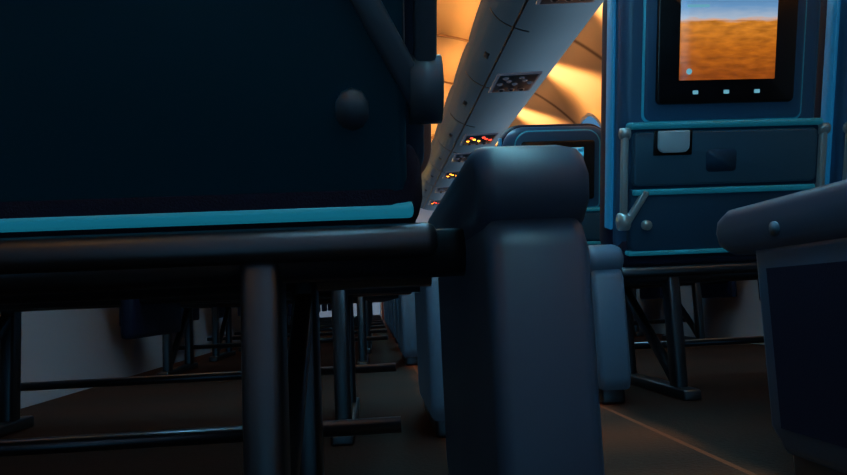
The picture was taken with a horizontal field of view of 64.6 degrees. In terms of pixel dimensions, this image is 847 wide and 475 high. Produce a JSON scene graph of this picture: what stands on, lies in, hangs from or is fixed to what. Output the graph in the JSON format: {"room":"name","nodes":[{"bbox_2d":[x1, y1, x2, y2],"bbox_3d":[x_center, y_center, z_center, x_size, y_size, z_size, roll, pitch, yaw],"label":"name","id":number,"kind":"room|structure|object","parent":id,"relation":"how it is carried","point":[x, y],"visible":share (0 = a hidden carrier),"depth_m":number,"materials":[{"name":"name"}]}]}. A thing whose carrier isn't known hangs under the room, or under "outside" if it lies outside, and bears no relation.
{"room":"airplane cabin","nodes":[
{"label":"airplane cabin","id":0,"kind":"room"},
{"bbox_2d":[0,307,240,408],"bbox_3d":[-1.365,-0.258,5.150,0.682,2.200,14.400,-2,-5,-4],"label":"wall","id":1,"kind":"structure","parent":0,"point":[74,344],"depth_m":2.79,"materials":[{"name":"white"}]},
{"bbox_2d":[319,208,433,317],"bbox_3d":[-0.500,0.291,11.626,3.200,2.260,0.080,-2,-5,-4],"label":"wall","id":2,"kind":"structure","parent":0,"point":[424,215],"depth_m":11.49,"materials":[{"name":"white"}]},
{"bbox_2d":[0,320,794,474],"bbox_3d":[-0.013,0.839,5.492,3.200,0.040,15.100,-2,-5,-4],"label":"floor","id":3,"kind":"structure","parent":0,"point":[723,426],"depth_m":1.62,"materials":[{"name":"carpet"}]},
{"bbox_2d":[0,277,445,446],"bbox_3d":[-0.617,-0.123,1.613,1.381,1.190,0.653,-2,-5,-4],"label":"seats","id":4,"kind":"object","parent":3,"relation":"on","point":[141,318],"visible":0.12,"depth_m":1.54,"materials":[{"name":"blue"}]},
{"bbox_2d":[119,292,417,374],"bbox_3d":[-0.728,0.042,3.281,1.381,1.190,0.653,-2,-5,-4],"label":"seats","id":5,"kind":"object","parent":3,"relation":"on","point":[407,328],"visible":0.1,"depth_m":3.13,"materials":[{"name":"blue"}]},
{"bbox_2d":[181,298,399,361],"bbox_3d":[-0.782,0.130,4.175,1.381,1.190,0.653,-2,-5,-4],"label":"seats","id":6,"kind":"object","parent":3,"relation":"on","point":[217,337],"visible":0.06,"depth_m":4.09,"materials":[{"name":"blue"}]},
{"bbox_2d":[0,0,604,474],"bbox_3d":[-0.565,-0.249,0.597,1.381,1.237,0.888,-2,-5,-4],"label":"seat","id":7,"kind":"object","parent":3,"relation":"on","point":[260,158],"visible":1,"depth_m":0.14,"materials":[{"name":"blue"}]},
{"bbox_2d":[219,299,397,351],"bbox_3d":[-0.843,0.213,5.019,1.381,1.190,0.653,-2,-5,-4],"label":"seats","id":8,"kind":"object","parent":3,"relation":"on","point":[221,312],"visible":0.04,"depth_m":4.95,"materials":[{"name":"blue"}]},
{"bbox_2d":[238,300,393,336],"bbox_3d":[-0.904,0.297,5.863,1.381,1.190,0.653,-2,-5,-4],"label":"seats","id":9,"kind":"object","parent":3,"relation":"on","point":[378,323],"depth_m":5.94,"materials":[{"name":"blue"}]},
{"bbox_2d":[287,301,389,333],"bbox_3d":[-1.026,0.464,7.550,1.381,1.190,0.653,-2,-5,-4],"label":"seats","id":10,"kind":"object","parent":3,"relation":"on","point":[289,319],"depth_m":7.39,"materials":[{"name":"blue"}]},
{"bbox_2d":[287,301,391,332],"bbox_3d":[-0.965,0.380,6.707,1.381,1.190,0.653,-2,-5,-4],"label":"seats","id":11,"kind":"object","parent":3,"relation":"on","point":[324,307],"visible":0.02,"depth_m":6.75,"materials":[{"name":"blue"}]},
{"bbox_2d":[319,302,385,322],"bbox_3d":[-1.209,0.714,10.081,1.381,1.190,0.653,-2,-5,-4],"label":"seats","id":12,"kind":"object","parent":3,"relation":"on","point":[356,316],"depth_m":10.30,"materials":[{"name":"blue"}]},
{"bbox_2d":[320,302,386,324],"bbox_3d":[-1.148,0.631,9.238,1.381,1.190,0.653,-2,-5,-4],"label":"seats","id":13,"kind":"object","parent":3,"relation":"on","point":[356,317],"depth_m":9.46,"materials":[{"name":"blue"}]},
{"bbox_2d":[320,301,387,326],"bbox_3d":[-1.087,0.547,8.394,1.381,1.190,0.653,-2,-5,-4],"label":"seats","id":14,"kind":"object","parent":3,"relation":"on","point":[356,318],"depth_m":8.62,"materials":[{"name":"blue"}]},
{"bbox_2d":[497,123,736,339],"bbox_3d":[0.976,0.005,3.710,1.357,1.190,0.653,-2,-5,-4],"label":"seats","id":15,"kind":"object","parent":3,"relation":"on","point":[584,139],"visible":0.19,"depth_m":3.46,"materials":[{"name":"blue"}]},
{"bbox_2d":[630,287,662,336],"bbox_3d":[0.911,0.093,4.604,1.357,1.190,0.653,-2,-5,-4],"label":"seats","id":16,"kind":"object","parent":3,"relation":"on","point":[652,293],"depth_m":4.50,"materials":[{"name":"blue"}]},
{"bbox_2d":[588,0,846,404],"bbox_3d":[1.086,-0.160,2.042,1.357,1.190,0.653,-2,-5,-4],"label":"seats","id":17,"kind":"object","parent":3,"relation":"on","point":[713,112],"visible":0.73,"depth_m":1.79,"materials":[{"name":"blue"}]},
{"bbox_2d":[716,179,846,474],"bbox_3d":[1.197,-0.279,0.861,1.357,1.187,0.776,-2,-5,-4],"label":"seat","id":18,"kind":"object","parent":3,"relation":"on","point":[796,243],"visible":1,"depth_m":0.90,"materials":[{"name":"blue"}]},
{"bbox_2d":[431,0,480,141],"bbox_3d":[-0.082,-1.399,5.273,2.400,0.145,14.236,-2,-5,-4],"label":"ceiling","id":19,"kind":"structure","parent":0,"point":[455,18],"depth_m":4.73,"materials":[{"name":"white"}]},
{"bbox_2d":[420,0,603,210],"bbox_3d":[0.624,-1.308,4.985,0.615,0.345,13.580,-2,-5,-4],"label":"bin","id":20,"kind":"object","parent":19,"relation":"attached to","point":[544,43],"visible":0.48,"depth_m":4.70,"materials":[{"name":"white plastic"}]},
{"bbox_2d":[428,200,440,204],"bbox_3d":[0.246,-0.549,10.635,0.320,0.036,0.400,-4,-5,-5],"label":"light","id":21,"kind":"object","parent":20,"relation":"attached to","point":[433,202],"visible":0.46,"depth_m":10.54,"materials":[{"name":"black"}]},
{"bbox_2d":[435,186,448,192],"bbox_3d":[0.332,-0.667,9.444,0.320,0.036,0.400,-4,-5,-5],"label":"light","id":22,"kind":"object","parent":20,"relation":"attached to","point":[441,189],"visible":0.65,"depth_m":9.36,"materials":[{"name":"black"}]},
{"bbox_2d":[442,171,458,178],"bbox_3d":[0.411,-0.775,8.352,0.320,0.036,0.400,-4,-5,-5],"label":"light","id":23,"kind":"object","parent":20,"relation":"attached to","point":[449,174],"visible":0.48,"depth_m":8.27,"materials":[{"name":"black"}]},
{"bbox_2d":[451,152,471,161],"bbox_3d":[0.482,-0.874,7.360,0.320,0.036,0.400,-4,-5,-5],"label":"light","id":24,"kind":"object","parent":20,"relation":"attached to","point":[460,157],"visible":0.48,"depth_m":7.28,"materials":[{"name":"grey plastic"}]},
{"bbox_2d":[423,0,528,207],"bbox_3d":[0.448,-1.216,4.973,0.230,0.159,13.400,-2,-5,-4],"label":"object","id":25,"kind":"object","parent":20,"relation":"attached to","point":[486,55],"visible":0.88,"depth_m":5.05,"materials":[{"name":"grey plastic"}]},
{"bbox_2d":[460,132,497,145],"bbox_3d":[0.540,-0.952,6.566,0.320,0.036,0.400,-4,-5,-5],"label":"light","id":26,"kind":"object","parent":20,"relation":"attached to","point":[478,139],"visible":1,"depth_m":6.50,"materials":[{"name":"plastic"}]},
{"bbox_2d":[488,71,541,92],"bbox_3d":[0.662,-1.119,4.878,0.320,0.036,0.400,-4,-5,-5],"label":"light","id":27,"kind":"object","parent":20,"relation":"attached to","point":[514,81],"visible":1,"depth_m":4.83,"materials":[{"name":"grey plastic"}]},
{"bbox_2d":[535,0,594,4],"bbox_3d":[0.769,-1.266,3.389,0.320,0.036,0.400,-4,-5,-5],"label":"light","id":28,"kind":"object","parent":20,"relation":"attached to","point":[542,2],"visible":1,"depth_m":3.55,"materials":[{"name":"grey plastic"}]},
{"bbox_2d":[495,3,763,344],"bbox_3d":[1.288,-0.360,5.352,0.682,2.200,14.400,-2,-5,-4],"label":"wall","id":29,"kind":"structure","parent":0,"point":[568,90],"depth_m":4.85,"materials":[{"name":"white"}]},
{"bbox_2d":[580,113,600,127],"bbox_3d":[1.446,-0.888,5.718,0.014,0.336,0.456,-25,-3,-6],"label":"window","id":30,"kind":"structure","parent":29,"relation":"in","point":[590,118],"depth_m":5.61,"materials":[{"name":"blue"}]},
{"bbox_3d":[-0.574,-0.413,11.771,0.450,0.019,0.020,-2,-5,-4],"label":"rail","id":31,"kind":"object","parent":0,"visible":0},
{"bbox_2d":[382,302,383,318],"bbox_3d":[-0.532,0.500,11.687,0.440,1.820,0.050,-2,-5,-4],"label":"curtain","id":32,"kind":"object","parent":31,"relation":"hanging from","point":[382,311],"depth_m":11.61,"materials":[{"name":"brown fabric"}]}
]}

